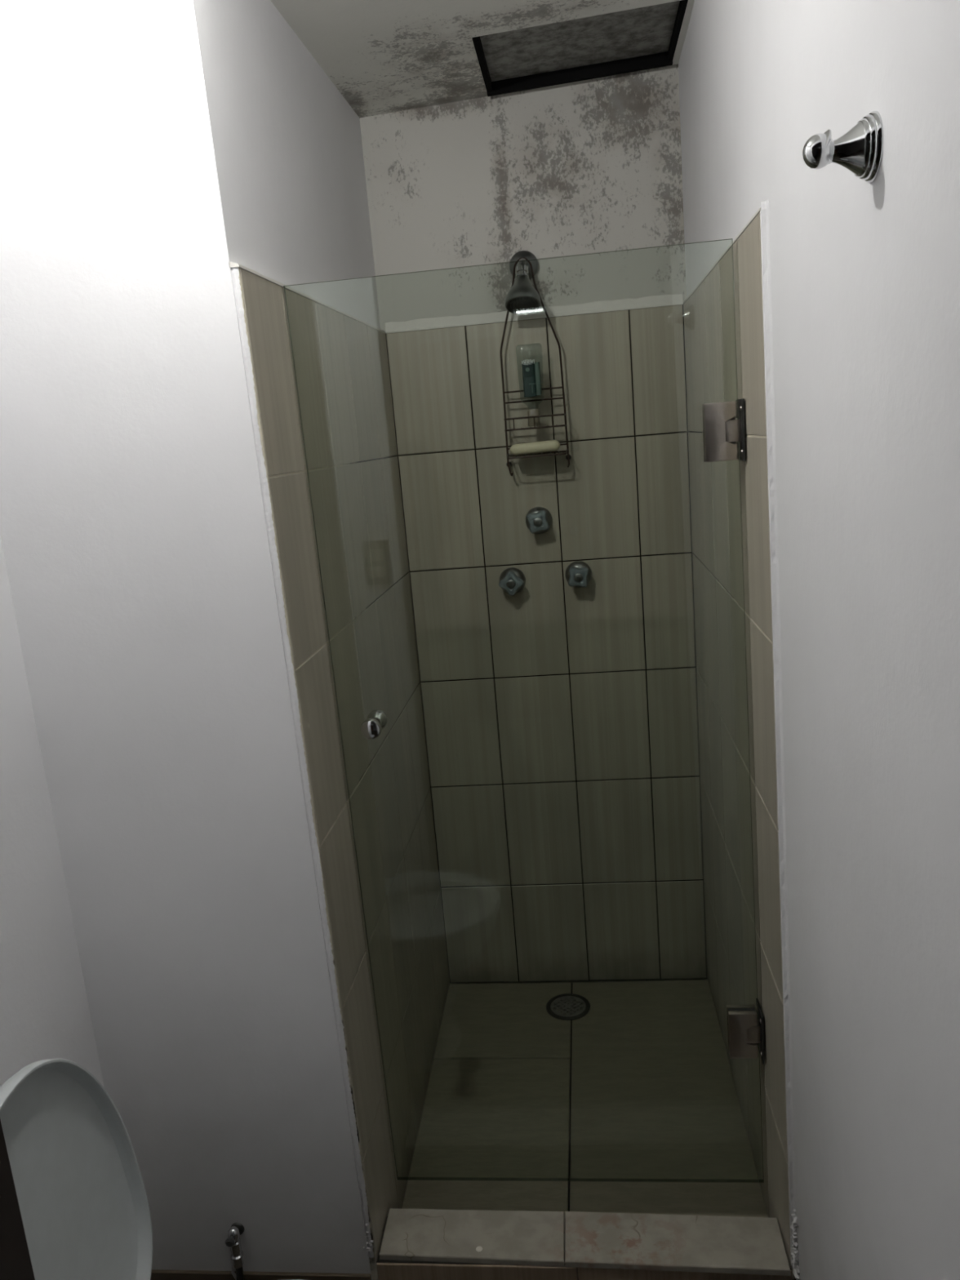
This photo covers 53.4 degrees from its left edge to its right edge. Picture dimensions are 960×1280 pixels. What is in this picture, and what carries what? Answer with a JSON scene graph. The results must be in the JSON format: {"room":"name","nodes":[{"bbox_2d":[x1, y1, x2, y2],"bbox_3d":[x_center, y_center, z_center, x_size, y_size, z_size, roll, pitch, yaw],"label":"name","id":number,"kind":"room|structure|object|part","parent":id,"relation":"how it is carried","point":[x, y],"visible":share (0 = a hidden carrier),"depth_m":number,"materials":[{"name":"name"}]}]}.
{"room":"bathroom","nodes":[
{"label":"bathroom","id":0,"kind":"room"},
{"bbox_2d":[0,537,104,1088],"bbox_3d":[-0.818,0.224,1.175,0.100,2.640,1.050,-3,12,7],"label":"wall","id":1,"kind":"structure","parent":0,"point":[45,1014],"depth_m":1.52,"materials":[{"name":"white paint"}]},
{"bbox_2d":[0,0,322,1272],"bbox_3d":[-0.545,0.109,1.600,0.356,2.640,0.120,-3,12,7],"label":"wall","id":2,"kind":"structure","parent":0,"point":[106,536],"depth_m":1.52,"materials":[{"name":"white paint"}]},
{"bbox_2d":[225,1222,244,1279],"bbox_3d":[-0.456,1.097,1.729,0.054,0.122,0.040,5,15,38],"label":"valve","id":3,"kind":"object","parent":2,"relation":"attached to","point":[233,1242],"visible":0.98,"depth_m":1.71,"materials":[{"name":"metal"}]},
{"bbox_3d":[-0.447,1.077,1.711,0.018,0.018,0.015,-3,12,7],"label":"handle","id":4,"kind":"part","parent":3,"relation":"part of","materials":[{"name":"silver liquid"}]},
{"bbox_2d":[150,1269,371,1279],"bbox_3d":[-0.413,1.236,1.775,0.445,0.148,0.007,-3,12,7],"label":"baseboard","id":5,"kind":"structure","parent":2,"relation":"attached to","point":[156,1274],"depth_m":1.76,"materials":[{"name":"brown tile"}]},
{"bbox_2d":[132,0,449,1279],"bbox_3d":[-0.272,0.034,2.078,0.122,2.540,1.136,-3,12,7],"label":"wall","id":6,"kind":"structure","parent":0,"point":[259,153],"depth_m":1.66,"materials":[{"name":"white paint"}]},
{"bbox_2d":[270,0,694,118],"bbox_3d":[-0.237,-1.099,1.315,1.375,0.155,2.016,-3,12,7],"label":"ceiling","id":7,"kind":"structure","parent":0,"point":[383,56],"depth_m":1.87,"materials":[{"name":"paint"}]},
{"bbox_2d":[471,0,688,96],"bbox_3d":[0.210,-1.266,2.035,0.424,0.051,0.327,-3,12,7],"label":"ceiling hatch","id":8,"kind":"object","parent":7,"relation":"attached to","point":[646,37],"visible":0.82,"depth_m":2.07,"materials":[{"name":"black paint"}]},
{"bbox_2d":[360,63,707,983],"bbox_3d":[0.184,-0.142,2.525,0.751,2.460,0.101,-3,12,7],"label":"wall","id":9,"kind":"structure","parent":0,"point":[561,719],"depth_m":2.44,"materials":[{"name":"tile"}]},
{"bbox_2d":[498,567,525,595],"bbox_3d":[0.081,-0.148,2.452,0.069,0.069,0.061,-3,12,7],"label":"handle","id":10,"kind":"object","parent":9,"relation":"attached to","point":[512,580],"visible":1,"depth_m":2.43,"materials":[{"name":"silver metal"}]},
{"bbox_2d":[504,250,540,315],"bbox_3d":[0.098,-0.848,2.250,0.084,0.155,0.143,-3,12,7],"label":"shower fixture","id":11,"kind":"object","parent":9,"relation":"attached to","point":[522,298],"visible":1,"depth_m":2.23,"materials":[{"name":"silver metal"}]},
{"bbox_3d":[0.102,-0.887,2.275,0.023,0.041,0.078,-3,12,7],"label":"arm","id":12,"kind":"part","parent":11,"relation":"part of","materials":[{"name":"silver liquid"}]},
{"bbox_2d":[500,257,571,475],"bbox_3d":[0.124,-0.658,2.307,0.164,0.511,0.110,-3,12,7],"label":"shower caddy","id":13,"kind":"object","parent":11,"relation":"hanging from","point":[568,456],"visible":0.93,"depth_m":2.32,"materials":[{"name":"brown metal"}]},
{"bbox_2d":[515,343,544,426],"bbox_3d":[0.124,-0.612,2.302,0.062,0.191,0.040,-3,12,7],"label":"shampoo bottle","id":14,"kind":"object","parent":13,"relation":"in","point":[531,378],"visible":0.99,"depth_m":2.28,"materials":[{"name":"clear plastic"}]},
{"bbox_3d":[0.131,-0.612,2.338,0.146,0.004,0.004,-3,12,7],"label":"rail","id":15,"kind":"part","parent":13,"relation":"part of","materials":[{"name":"brown metal"}]},
{"bbox_3d":[0.133,-0.588,2.344,0.146,0.004,0.004,-3,12,7],"label":"rail","id":16,"kind":"part","parent":13,"relation":"part of","materials":[{"name":"brown metal"}]},
{"bbox_2d":[510,440,559,455],"bbox_3d":[0.134,-0.469,2.328,0.122,0.029,0.052,-3,12,7],"label":"soap bar","id":17,"kind":"object","parent":13,"relation":"on","point":[551,445],"visible":1,"depth_m":2.31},
{"bbox_2d":[503,413,566,431],"bbox_3d":[0.134,-0.528,2.319,0.150,0.030,0.078,-3,12,7],"label":"basket","id":18,"kind":"object","parent":13,"relation":"on","point":[505,419],"depth_m":2.28,"materials":[{"name":"brown metal"}]},
{"bbox_2d":[506,443,568,458],"bbox_3d":[0.139,-0.461,2.333,0.150,0.025,0.078,-3,12,7],"label":"soap tray","id":19,"kind":"object","parent":13,"relation":"on","point":[557,451],"depth_m":2.35,"materials":[{"name":"brown metal"}]},
{"bbox_2d":[525,506,552,533],"bbox_3d":[0.147,-0.299,2.411,0.069,0.069,0.061,-3,12,7],"label":"handle","id":20,"kind":"object","parent":9,"relation":"attached to","point":[539,520],"visible":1,"depth_m":2.39,"materials":[{"name":"silver metal"}]},
{"bbox_2d":[564,560,591,587],"bbox_3d":[0.251,-0.163,2.431,0.069,0.069,0.061,-3,12,7],"label":"handle","id":21,"kind":"object","parent":9,"relation":"attached to","point":[578,574],"visible":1,"depth_m":2.41,"materials":[{"name":"silver metal"}]},
{"bbox_3d":[0.249,-0.160,2.419,0.054,0.054,0.032,-3,12,7],"label":"knob","id":22,"kind":"part","parent":21,"relation":"part of","materials":[{"name":"plastic"}]},
{"bbox_2d":[401,979,768,1217],"bbox_3d":[0.237,1.117,2.280,0.779,0.100,0.956,-3,12,7],"label":"floor","id":23,"kind":"structure","parent":0,"point":[641,1085],"depth_m":2.21,"materials":[{"name":"tile"}]},
{"bbox_2d":[546,993,590,1020],"bbox_3d":[0.240,0.997,2.599,0.120,0.004,0.120,-3,12,7],"label":"floor drain","id":24,"kind":"object","parent":23,"relation":"on","point":[577,1006],"visible":1,"depth_m":2.60,"materials":[{"name":"metal"}]},
{"bbox_2d":[363,0,959,1279],"bbox_3d":[0.149,0.059,1.561,0.873,2.640,2.066,-3,12,7],"label":"wall","id":25,"kind":"structure","parent":0,"point":[846,286],"depth_m":1.09,"materials":[{"name":"white paint"}]},
{"bbox_2d":[283,238,764,1182],"bbox_3d":[0.114,0.231,1.703,0.736,1.710,0.078,-3,12,7],"label":"shower door","id":26,"kind":"structure","parent":25,"relation":"attached to","point":[722,430],"depth_m":1.69,"materials":[{"name":"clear glass"}]},
{"bbox_3d":[-0.192,0.156,1.696,0.037,0.037,0.035,-3,12,7],"label":"knob","id":27,"kind":"part","parent":26,"relation":"part of","materials":[{"name":"silver metal"}]},
{"bbox_3d":[-0.188,0.146,1.738,0.037,0.037,0.035,-3,12,7],"label":"knob","id":28,"kind":"part","parent":26,"relation":"part of","materials":[{"name":"silver metal"}]},
{"bbox_3d":[0.389,-0.339,1.556,0.052,0.093,0.010,-3,12,7],"label":"clamp plate","id":29,"kind":"part","parent":26,"relation":"part of","materials":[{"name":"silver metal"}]},
{"bbox_3d":[0.488,0.725,1.785,0.052,0.093,0.010,-3,12,7],"label":"clamp plate","id":30,"kind":"part","parent":26,"relation":"part of","materials":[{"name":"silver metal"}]},
{"bbox_3d":[0.421,-0.339,1.543,0.004,0.097,0.060,-3,12,7],"label":"wall plate","id":31,"kind":"part","parent":26,"relation":"part of","materials":[{"name":"metal"}]},
{"bbox_3d":[0.520,0.725,1.772,0.004,0.097,0.060,-3,12,7],"label":"wall plate","id":32,"kind":"part","parent":26,"relation":"part of","materials":[{"name":"metal"}]},
{"bbox_2d":[376,1208,791,1279],"bbox_3d":[0.187,1.173,1.756,0.740,0.181,0.124,-3,12,7],"label":"shower curb","id":33,"kind":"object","parent":25,"relation":"attached to","point":[417,1244],"depth_m":1.72,"materials":[{"name":"tile"}]},
{"bbox_2d":[475,1245,482,1251],"bbox_3d":[-0.001,1.102,1.730,0.012,0.001,0.012,-3,12,7],"label":"light","id":34,"kind":"object","parent":33,"relation":"on","point":[478,1248],"depth_m":1.73,"materials":[{"name":"white"}]},
{"bbox_2d":[802,111,883,182],"bbox_3d":[0.312,-0.427,0.835,0.060,0.056,0.056,-3,12,7],"label":"wall hook","id":35,"kind":"object","parent":25,"relation":"attached to","point":[859,150],"visible":1,"depth_m":0.82,"materials":[{"name":"silver metal"}]},
{"bbox_3d":[-0.121,1.425,1.378,1.295,0.100,0.800,-3,12,7],"label":"floor","id":36,"kind":"structure","parent":0,"visible":0},
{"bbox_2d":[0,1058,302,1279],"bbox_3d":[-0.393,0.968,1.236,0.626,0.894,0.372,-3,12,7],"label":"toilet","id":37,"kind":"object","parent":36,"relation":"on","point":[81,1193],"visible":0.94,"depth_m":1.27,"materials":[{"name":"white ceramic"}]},
{"bbox_3d":[-0.535,0.765,1.209,0.079,0.464,0.356,-3,12,7],"label":"lid","id":38,"kind":"part","parent":37,"relation":"part of","materials":[{"name":"white plastic"}]},
{"bbox_3d":[-0.995,0.313,0.740,1.148,2.680,0.130,-3,12,7],"label":"wall","id":39,"kind":"structure","parent":0,"visible":0},
{"bbox_2d":[0,1119,35,1279],"bbox_3d":[-0.021,0.412,0.661,0.790,2.160,0.142,-3,12,7],"label":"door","id":40,"kind":"structure","parent":39,"relation":"in","point":[15,1264],"depth_m":0.77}
]}

